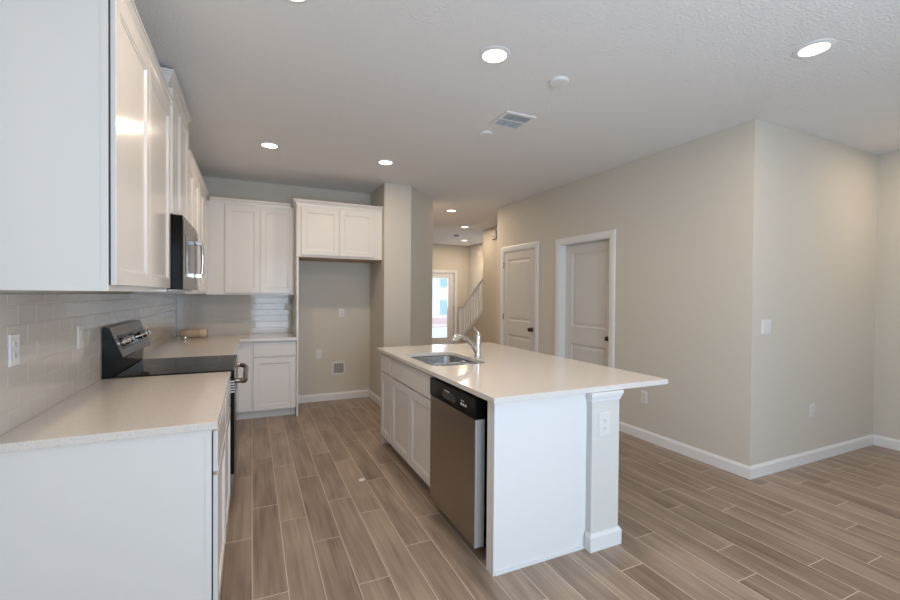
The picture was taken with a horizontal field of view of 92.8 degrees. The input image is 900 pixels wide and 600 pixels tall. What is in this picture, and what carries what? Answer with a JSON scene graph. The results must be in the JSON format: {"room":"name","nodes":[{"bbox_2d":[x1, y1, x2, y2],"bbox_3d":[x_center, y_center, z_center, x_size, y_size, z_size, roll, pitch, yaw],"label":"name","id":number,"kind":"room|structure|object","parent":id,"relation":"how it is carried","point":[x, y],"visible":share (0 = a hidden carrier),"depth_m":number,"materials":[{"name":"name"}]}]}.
{"room":"kitchen","nodes":[
{"label":"kitchen","id":0,"kind":"room"},
{"bbox_2d":[0,290,132,293],"bbox_3d":[-1.675,-0.012,1.567,0.120,2.800,7.690,0,1,-25],"label":"wall","id":1,"kind":"structure","parent":0,"point":[1,291],"depth_m":1.97,"materials":[{"name":"beige paint"}]},
{"bbox_2d":[0,0,173,291],"bbox_3d":[-1.604,-0.623,2.001,0.370,1.164,1.211,0,1,-25],"label":"upper cabinet","id":2,"kind":"object","parent":1,"relation":"attached to","point":[86,98],"visible":1,"depth_m":1.51,"materials":[{"name":"white paint"}]},
{"bbox_2d":[0,294,175,435],"bbox_3d":[-2.351,0.201,3.184,0.008,0.496,3.936,0,1,-25],"label":"tile backsplash","id":3,"kind":"structure","parent":1,"relation":"attached to","point":[51,369],"depth_m":1.92,"materials":[{"name":"grey tile"}]},
{"bbox_2d":[8,333,19,366],"bbox_3d":[-1.600,0.183,1.577,0.007,0.117,0.072,0,1,-25],"label":"wall outlet","id":4,"kind":"object","parent":3,"relation":"attached to","point":[14,339],"visible":1,"depth_m":1.57,"materials":[{"name":"white plastic"}]},
{"bbox_2d":[13,340,17,347],"bbox_3d":[-1.598,0.162,1.578,0.002,0.028,0.032,0,1,-25],"label":"socket","id":5,"kind":"object","parent":4,"relation":"attached to","point":[15,342],"depth_m":1.58,"materials":[{"name":"grey plastic"}]},
{"bbox_2d":[13,352,17,359],"bbox_3d":[-1.598,0.204,1.578,0.002,0.028,0.032,0,1,-25],"label":"socket","id":6,"kind":"object","parent":4,"relation":"attached to","point":[15,354],"depth_m":1.58,"materials":[{"name":"grey plastic"}]},
{"bbox_2d":[77,325,82,348],"bbox_3d":[-1.881,0.189,2.186,0.008,0.117,0.072,0,1,-25],"label":"light switch","id":7,"kind":"object","parent":3,"relation":"attached to","point":[79,328],"visible":1,"depth_m":2.17,"materials":[{"name":"white plastic"}]},
{"bbox_2d":[133,150,209,293],"bbox_3d":[-2.529,-0.617,4.002,0.370,1.115,1.660,0,1,-25],"label":"upper cabinet","id":8,"kind":"object","parent":1,"relation":"attached to","point":[198,192],"visible":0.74,"depth_m":3.99,"materials":[{"name":"white paint"}]},
{"bbox_2d":[160,67,191,221],"bbox_3d":[-2.014,-0.958,2.897,0.376,0.883,0.834,0,1,-25],"label":"upper cabinet","id":9,"kind":"object","parent":1,"relation":"attached to","point":[180,117],"visible":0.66,"depth_m":2.88,"materials":[{"name":"white paint"}]},
{"bbox_2d":[167,214,203,291],"bbox_3d":[-1.971,-0.295,2.927,0.480,0.472,0.756,0,1,-25],"label":"microwave","id":10,"kind":"object","parent":9,"relation":"attached to","point":[184,243],"visible":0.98,"depth_m":2.68,"materials":[{"name":"black"}]},
{"bbox_2d":[202,176,370,395],"bbox_3d":[-2.170,-0.064,5.508,2.288,2.800,0.120,0,1,-25],"label":"wall","id":11,"kind":"structure","parent":0,"point":[325,288],"depth_m":5.69,"materials":[{"name":"beige paint"}]},
{"bbox_2d":[176,294,291,335],"bbox_3d":[-2.602,0.178,5.240,1.261,0.487,0.008,0,1,-25],"label":"tile backsplash","id":12,"kind":"structure","parent":11,"relation":"attached to","point":[220,314],"depth_m":5.22,"materials":[{"name":"grey tile"}]},
{"bbox_2d":[284,304,291,309],"bbox_3d":[-2.055,0.092,5.484,0.117,0.072,0.007,0,1,-25],"label":"wall outlet","id":13,"kind":"object","parent":12,"relation":"attached to","point":[286,306],"visible":0.98,"depth_m":5.47,"materials":[{"name":"white plastic"}]},
{"bbox_2d":[206,196,293,294],"bbox_3d":[-2.378,-0.614,5.145,0.938,1.101,0.337,0,1,-25],"label":"upper cabinet","id":14,"kind":"object","parent":11,"relation":"attached to","point":[250,243],"visible":0.98,"depth_m":5.00,"materials":[{"name":"white paint"}]},
{"bbox_2d":[316,349,321,358],"bbox_3d":[-1.726,0.712,5.654,0.072,0.117,0.008,0,1,-25],"label":"wall outlet","id":15,"kind":"object","parent":11,"relation":"attached to","point":[318,352],"visible":1,"depth_m":5.65,"materials":[{"name":"white plastic"}]},
{"bbox_2d":[298,390,368,402],"bbox_3d":[-1.569,1.289,5.732,0.977,0.098,0.014,0,1,-25],"label":"baseboard","id":16,"kind":"structure","parent":11,"relation":"attached to","point":[359,393],"depth_m":5.73,"materials":[{"name":"white paint"}]},
{"bbox_2d":[291,198,382,262],"bbox_3d":[-1.448,-0.834,5.414,1.055,0.665,0.630,0,1,-25],"label":"upper cabinet","id":17,"kind":"object","parent":11,"relation":"attached to","point":[324,231],"visible":0.99,"depth_m":5.15,"materials":[{"name":"white paint"}]},
{"bbox_2d":[332,361,344,374],"bbox_3d":[-1.497,0.915,5.763,0.170,0.170,0.009,0,1,-25],"label":"water supply box","id":18,"kind":"object","parent":11,"relation":"attached to","point":[337,367],"visible":1,"depth_m":5.76,"materials":[{"name":"white plastic"}]},
{"bbox_2d":[339,309,343,316],"bbox_3d":[-1.459,0.175,5.769,0.072,0.117,0.007,0,1,-25],"label":"light switch","id":19,"kind":"object","parent":11,"relation":"attached to","point":[341,311],"visible":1,"depth_m":5.77,"materials":[{"name":"white plastic"}]},
{"bbox_2d":[433,244,468,342],"bbox_3d":[-1.076,-0.235,11.960,3.520,3.000,0.120,0,1,-25],"label":"wall","id":20,"kind":"structure","parent":0,"point":[445,257],"depth_m":12.49,"materials":[{"name":"beige paint"}]},
{"bbox_2d":[432,273,453,343],"bbox_3d":[-0.299,0.240,12.293,0.924,2.034,0.110,0,1,-25],"label":"door","id":21,"kind":"structure","parent":20,"relation":"in","point":[450,276],"depth_m":12.43,"materials":[{"name":"white paint"}]},
{"bbox_2d":[433,270,456,343],"bbox_3d":[-0.288,0.202,12.255,1.080,2.130,0.018,0,1,-25],"label":"trim","id":22,"kind":"structure","parent":20,"relation":"attached to","point":[437,271],"depth_m":12.45,"materials":[{"name":"white paint"}]},
{"bbox_2d":[433,226,482,245],"bbox_3d":[-0.329,-1.642,10.492,3.640,0.140,3.370,0,1,-25],"label":"ceiling","id":23,"kind":"structure","parent":0,"point":[441,235],"depth_m":10.58,"materials":[{"name":"white paint"}]},
{"bbox_2d":[469,243,482,324],"bbox_3d":[1.730,-0.192,10.227,0.120,3.000,5.620,0,1,-25],"label":"wall","id":24,"kind":"structure","parent":0,"point":[475,251],"depth_m":12.25,"materials":[{"name":"beige paint"}]},
{"bbox_2d":[482,226,496,343],"bbox_3d":[1.201,-0.071,8.128,0.080,2.800,2.250,0,1,-25],"label":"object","id":25,"kind":"structure","parent":0,"point":[489,302],"depth_m":8.87,"materials":[{"name":"beige paint"}]},
{"bbox_2d":[491,230,496,239],"bbox_3d":[0.889,-1.310,8.653,0.052,0.160,0.200,0,1,-25],"label":"door chime","id":26,"kind":"object","parent":25,"relation":"attached to","point":[493,233],"visible":0.82,"depth_m":8.61,"materials":[{"name":"white plastic"}]},
{"bbox_2d":[133,0,899,229],"bbox_3d":[0.962,-1.520,3.880,6.843,0.200,9.720,0,1,-25],"label":"ceiling","id":27,"kind":"structure","parent":0,"point":[342,87],"depth_m":2.78,"materials":[{"name":"white paint"}]},
{"bbox_2d":[259,142,279,148],"bbox_3d":[-1.679,-1.438,3.990,0.184,0.008,0.184,0,1,-25],"label":"recessed light","id":28,"kind":"object","parent":27,"relation":"in","point":[270,145],"visible":1,"depth_m":3.98,"materials":[{"name":"white paint"}]},
{"bbox_2d":[262,143,276,147],"bbox_3d":[-1.679,-1.438,3.990,0.135,0.005,0.135,0,1,-25],"label":"diffuser","id":29,"kind":"object","parent":28,"relation":"attached to","point":[267,145],"depth_m":3.98,"materials":[{"name":"white plastic"}]},
{"bbox_2d":[285,0,310,3],"bbox_3d":[-0.713,-1.405,1.945,0.184,0.008,0.184,0,1,-25],"label":"recessed light","id":30,"kind":"object","parent":27,"relation":"in","point":[291,1],"visible":1,"depth_m":2.02,"materials":[{"name":"white paint"}]},
{"bbox_2d":[377,159,393,164],"bbox_3d":[-0.673,-1.436,4.475,0.184,0.008,0.184,0,1,-25],"label":"recessed light","id":31,"kind":"object","parent":27,"relation":"in","point":[381,161],"visible":1,"depth_m":4.47,"materials":[{"name":"white paint"}]},
{"bbox_2d":[379,161,391,163],"bbox_3d":[-0.673,-1.436,4.475,0.135,0.005,0.135,0,1,-25],"label":"diffuser","id":32,"kind":"object","parent":31,"relation":"attached to","point":[380,162],"depth_m":4.47,"materials":[{"name":"white plastic"}]},
{"bbox_2d":[480,131,491,136],"bbox_3d":[0.307,-1.414,3.652,0.110,0.018,0.110,0,1,-25],"label":"smoke detector","id":33,"kind":"object","parent":27,"relation":"attached to","point":[482,133],"visible":1,"depth_m":3.63,"materials":[{"name":"white paint"}]},
{"bbox_2d":[479,46,510,63],"bbox_3d":[0.256,-1.404,2.465,0.184,0.008,0.184,0,1,-25],"label":"recessed light","id":34,"kind":"object","parent":27,"relation":"in","point":[491,54],"visible":1,"depth_m":2.45,"materials":[{"name":"white paint"}]},
{"bbox_2d":[483,49,505,61],"bbox_3d":[0.256,-1.405,2.465,0.135,0.005,0.135,0,1,-25],"label":"diffuser","id":35,"kind":"object","parent":34,"relation":"attached to","point":[489,55],"depth_m":2.46,"materials":[{"name":"white plastic"}]},
{"bbox_2d":[489,111,536,129],"bbox_3d":[0.491,-1.413,3.383,0.270,0.010,0.270,0,1,-25],"label":"ceiling vent","id":36,"kind":"object","parent":27,"relation":"in","point":[508,119],"visible":1,"depth_m":3.37,"materials":[{"name":"white metal"}]},
{"bbox_2d":[549,76,568,87],"bbox_3d":[0.701,-1.400,2.759,0.124,0.018,0.124,0,1,-25],"label":"smoke detector","id":37,"kind":"object","parent":27,"relation":"attached to","point":[560,81],"visible":1,"depth_m":2.74,"materials":[{"name":"white paint"}]},
{"bbox_2d":[793,39,835,57],"bbox_3d":[2.018,-1.390,2.377,0.184,0.008,0.184,0,1,-25],"label":"recessed light","id":38,"kind":"object","parent":27,"relation":"in","point":[814,48],"visible":1,"depth_m":2.37,"materials":[{"name":"white paint"}]},
{"bbox_2d":[798,43,829,55],"bbox_3d":[2.018,-1.390,2.377,0.135,0.005,0.135,0,1,-25],"label":"diffuser","id":39,"kind":"object","parent":38,"relation":"attached to","point":[811,49],"depth_m":2.38,"materials":[{"name":"white plastic"}]},
{"bbox_2d":[220,343,899,599],"bbox_3d":[0.233,1.415,5.446,6.843,0.120,13.090,0,1,-25],"label":"floor","id":40,"kind":"structure","parent":0,"point":[303,524],"depth_m":2.58,"materials":[{"name":"brown wood"}]},
{"bbox_2d":[0,402,224,599],"bbox_3d":[-1.352,0.946,1.831,0.668,0.883,0.589,0,1,-25],"label":"base cabinet","id":41,"kind":"object","parent":40,"relation":"on","point":[143,518],"visible":0.91,"depth_m":1.57,"materials":[{"name":"white paint"}]},
{"bbox_2d":[0,371,230,452],"bbox_3d":[-1.473,0.484,2.086,0.681,0.030,1.199,0,1,-25],"label":"countertop","id":42,"kind":"structure","parent":41,"relation":"on","point":[104,410],"depth_m":1.80,"materials":[{"name":"stone"}]},
{"bbox_2d":[102,320,247,497],"bbox_3d":[-1.839,0.762,3.004,0.769,1.215,0.762,0,1,-25],"label":"range","id":43,"kind":"object","parent":40,"relation":"on","point":[123,344],"visible":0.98,"depth_m":2.79,"materials":[{"name":"black metal"}]},
{"bbox_2d":[114,355,237,377],"bbox_3d":[-1.848,0.458,2.995,0.633,0.022,0.761,0,1,-25],"label":"cooktop","id":44,"kind":"object","parent":43,"relation":"in","point":[141,367],"depth_m":2.89,"materials":[{"name":"black glass"}]},
{"bbox_2d":[225,379,230,542],"bbox_3d":[-1.599,0.937,2.367,0.668,0.883,0.588,0,1,-25],"label":"base cabinet","id":45,"kind":"object","parent":40,"relation":"on","point":[228,395],"visible":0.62,"depth_m":2.51,"materials":[{"name":"white paint"}]},
{"bbox_2d":[238,340,295,419],"bbox_3d":[-2.182,0.899,5.108,0.606,0.883,0.598,0,1,-25],"label":"base cabinet","id":46,"kind":"object","parent":40,"relation":"on","point":[269,390],"visible":0.93,"depth_m":4.85,"materials":[{"name":"white paint"}]},
{"bbox_2d":[292,257,298,415],"bbox_3d":[-1.891,0.420,5.234,0.020,1.842,0.600,0,1,-25],"label":"panel","id":47,"kind":"object","parent":40,"relation":"on","point":[295,297],"visible":0.71,"depth_m":4.97,"materials":[{"name":"white paint"}]},
{"bbox_2d":[381,353,392,443],"bbox_3d":[-0.327,0.927,4.029,0.580,0.883,0.341,0,1,-25],"label":"base cabinet","id":48,"kind":"object","parent":40,"relation":"on","point":[386,361],"visible":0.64,"depth_m":3.90,"materials":[{"name":"white paint"}]},
{"bbox_2d":[370,182,432,397],"bbox_3d":[-1.678,-0.144,8.262,0.915,2.900,6.090,0,1,-25],"label":"wall pier","id":49,"kind":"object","parent":40,"relation":"on","point":[400,283],"visible":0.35,"depth_m":5.45,"materials":[{"name":"beige paint"}]},
{"bbox_2d":[369,389,380,406],"bbox_3d":[-1.686,1.257,8.273,0.943,0.098,6.104,0,1,-25],"label":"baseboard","id":50,"kind":"object","parent":49,"relation":"attached to","point":[373,396],"visible":0.16,"depth_m":5.64,"materials":[{"name":"white paint"}]},
{"bbox_2d":[391,355,474,486],"bbox_3d":[-0.053,0.936,3.436,0.580,0.883,0.960,0,1,-25],"label":"base cabinet","id":51,"kind":"object","parent":40,"relation":"on","point":[410,386],"visible":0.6,"depth_m":3.26,"materials":[{"name":"white paint"}]},
{"bbox_2d":[377,342,667,403],"bbox_3d":[0.320,0.482,3.349,1.232,0.030,2.173,0,1,-25],"label":"countertop","id":52,"kind":"structure","parent":51,"relation":"on","point":[503,374],"depth_m":2.77,"materials":[{"name":"white stone"}]},
{"bbox_2d":[412,355,477,365],"bbox_3d":[-0.055,0.600,3.419,0.449,0.211,0.694,0,1,-25],"label":"double sink","id":53,"kind":"object","parent":52,"relation":"in","point":[443,360],"visible":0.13,"depth_m":3.72,"materials":[{"name":"silver metal"}]},
{"bbox_2d":[451,327,481,357],"bbox_3d":[0.133,0.340,3.405,0.268,0.250,0.066,0,1,-25],"label":"faucet","id":54,"kind":"object","parent":52,"relation":"on","point":[476,347],"visible":1,"depth_m":3.42,"materials":[{"name":"silver metal"}]},
{"bbox_2d":[430,377,487,548],"bbox_3d":[0.267,0.953,2.690,0.604,0.872,0.640,0,1,-25],"label":"dishwasher","id":55,"kind":"object","parent":40,"relation":"on","point":[458,417],"visible":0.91,"depth_m":2.44,"materials":[{"name":"silver metal"}]},
{"bbox_2d":[484,400,487,537],"bbox_3d":[0.298,0.905,2.704,0.538,0.768,0.592,0,1,-25],"label":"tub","id":56,"kind":"object","parent":55,"relation":"in","point":[486,402],"depth_m":2.33,"materials":[{"name":"metal"}]},
{"bbox_2d":[456,277,482,343],"bbox_3d":[1.142,0.375,9.765,1.312,1.868,2.342,0,1,-25],"label":"staircase","id":57,"kind":"structure","parent":40,"relation":"on","point":[476,322],"depth_m":9.70,"materials":[{"name":"white paint"}]},
{"bbox_2d":[486,394,586,576],"bbox_3d":[0.480,0.954,2.314,0.604,0.883,0.073,0,1,-25],"label":"island end panel","id":58,"kind":"object","parent":40,"relation":"on","point":[536,448],"visible":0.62,"depth_m":2.27,"materials":[{"name":"white paint"}]},
{"bbox_2d":[584,389,623,552],"bbox_3d":[0.433,0.940,3.379,0.235,0.883,2.146,0,1,-25],"label":"column","id":59,"kind":"structure","parent":40,"relation":"on","point":[602,530],"depth_m":2.41,"materials":[{"name":"white paint"}]},
{"bbox_2d":[598,412,609,436],"bbox_3d":[0.869,0.697,2.408,0.085,0.130,0.007,0,1,-25],"label":"wall outlet","id":60,"kind":"object","parent":59,"relation":"attached to","point":[604,418],"visible":1,"depth_m":2.40,"materials":[{"name":"white plastic"}]},
{"bbox_3d":[-2.335,0.912,3.959,0.668,0.883,1.370,0,1,-25],"label":"base cabinet","id":61,"kind":"object","parent":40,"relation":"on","visible":0},
{"bbox_2d":[143,333,296,358],"bbox_3d":[-2.195,0.451,4.349,1.270,0.030,1.975,0,1,-25],"label":"countertop","id":62,"kind":"structure","parent":61,"relation":"on","point":[212,345],"depth_m":4.18,"materials":[{"name":"stone"}]},
{"bbox_2d":[179,328,207,337],"bbox_3d":[-2.872,0.372,4.807,0.270,0.103,0.103,0,1,-26],"label":"paper packet","id":63,"kind":"object","parent":62,"relation":"on","point":[202,332],"visible":0.97,"depth_m":4.78,"materials":[{"name":"beige paper"}]},
{"bbox_2d":[496,124,738,460],"bbox_3d":[1.579,-0.031,5.153,0.130,2.800,3.710,0,1,-25],"label":"wall","id":64,"kind":"structure","parent":0,"point":[673,212],"depth_m":4.00,"materials":[{"name":"beige paint"}]},
{"bbox_2d":[503,248,534,350],"bbox_3d":[0.983,0.312,6.260,0.101,2.061,0.809,0,1,-25],"label":"door","id":65,"kind":"structure","parent":64,"relation":"in","point":[518,266],"depth_m":6.24,"materials":[{"name":"white paint"}]},
{"bbox_2d":[500,241,538,351],"bbox_3d":[1.046,0.273,6.283,0.145,2.155,0.970,0,1,-25],"label":"trim","id":66,"kind":"structure","parent":64,"relation":"attached to","point":[531,245],"depth_m":6.03,"materials":[{"name":"white paint"}]},
{"bbox_2d":[554,229,615,367],"bbox_3d":[1.608,0.303,5.066,0.145,2.135,0.990,0,1,-25],"label":"trim","id":67,"kind":"structure","parent":64,"relation":"attached to","point":[560,244],"depth_m":5.30,"materials":[{"name":"white paint"}]},
{"bbox_2d":[565,240,609,366],"bbox_3d":[1.625,0.342,5.075,0.101,2.041,0.818,0,1,-25],"label":"door","id":68,"kind":"structure","parent":64,"relation":"in","point":[587,264],"depth_m":5.10,"materials":[{"name":"white paint"}]},
{"bbox_2d":[641,390,646,403],"bbox_3d":[1.920,0.962,4.248,0.007,0.117,0.072,0,1,-25],"label":"wall outlet","id":69,"kind":"object","parent":64,"relation":"attached to","point":[643,393],"visible":1,"depth_m":4.24,"materials":[{"name":"white plastic"}]},
{"bbox_2d":[619,421,750,479],"bbox_3d":[1.762,1.328,4.579,0.014,0.098,2.744,0,1,-25],"label":"baseboard","id":70,"kind":"structure","parent":64,"relation":"attached to","point":[742,470],"depth_m":3.79,"materials":[{"name":"white paint"}]},
{"bbox_2d":[734,119,877,465],"bbox_3d":[3.208,-0.002,3.796,1.948,2.800,0.120,0,1,-25],"label":"wall","id":71,"kind":"structure","parent":0,"point":[807,226],"depth_m":3.62,"materials":[{"name":"beige paint"}]},
{"bbox_2d":[761,320,770,334],"bbox_3d":[2.518,0.215,3.410,0.117,0.117,0.008,0,1,-25],"label":"light switch","id":72,"kind":"object","parent":71,"relation":"attached to","point":[766,324],"visible":1,"depth_m":3.41,"materials":[{"name":"white plastic"}]},
{"bbox_2d":[750,434,873,478],"bbox_3d":[3.225,1.350,3.752,1.948,0.098,0.014,0,1,-25],"label":"baseboard","id":73,"kind":"structure","parent":71,"relation":"attached to","point":[766,468],"depth_m":3.68,"materials":[{"name":"white paint"}]},
{"bbox_2d":[810,403,814,416],"bbox_3d":[3.134,0.952,3.707,0.072,0.117,0.007,0,1,-25],"label":"wall outlet","id":74,"kind":"object","parent":71,"relation":"attached to","point":[812,405],"visible":1,"depth_m":3.70,"materials":[{"name":"white plastic"}]},
{"bbox_2d":[873,150,899,439],"bbox_3d":[4.935,0.027,2.523,0.120,2.800,3.880,0,1,-25],"label":"wall","id":75,"kind":"structure","parent":0,"point":[886,397],"depth_m":4.07,"materials":[{"name":"beige paint"}]},
{"bbox_2d":[874,435,899,450],"bbox_3d":[4.867,1.378,2.505,0.014,0.098,3.626,0,1,-25],"label":"baseboard","id":76,"kind":"structure","parent":75,"relation":"attached to","point":[886,442],"depth_m":4.06,"materials":[{"name":"white paint"}]},
{"label":"outside","id":77,"kind":"structure","parent":0,"visible":0},
{"bbox_2d":[432,327,446,337],"bbox_3d":[-3.071,1.216,26.903,27.000,0.100,28.620,0,1,-25],"label":"ground","id":78,"kind":"structure","parent":77,"point":[440,332],"depth_m":17.21,"materials":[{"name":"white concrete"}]},
{"bbox_2d":[432,323,446,327],"bbox_3d":[-1.647,1.229,20.246,14.000,0.060,1.700,0,1,-25],"label":"driveway","id":79,"kind":"structure","parent":78,"relation":"on","point":[440,324],"depth_m":20.30,"materials":[{"name":"grey concrete"}]},
{"bbox_2d":[432,278,446,323],"bbox_3d":[-1.741,-0.574,22.840,14.000,3.600,3.060,0,1,-25],"label":"neighbor house","id":80,"kind":"structure","parent":78,"relation":"on","point":[439,285],"depth_m":21.77,"materials":[{"name":"white paint"}]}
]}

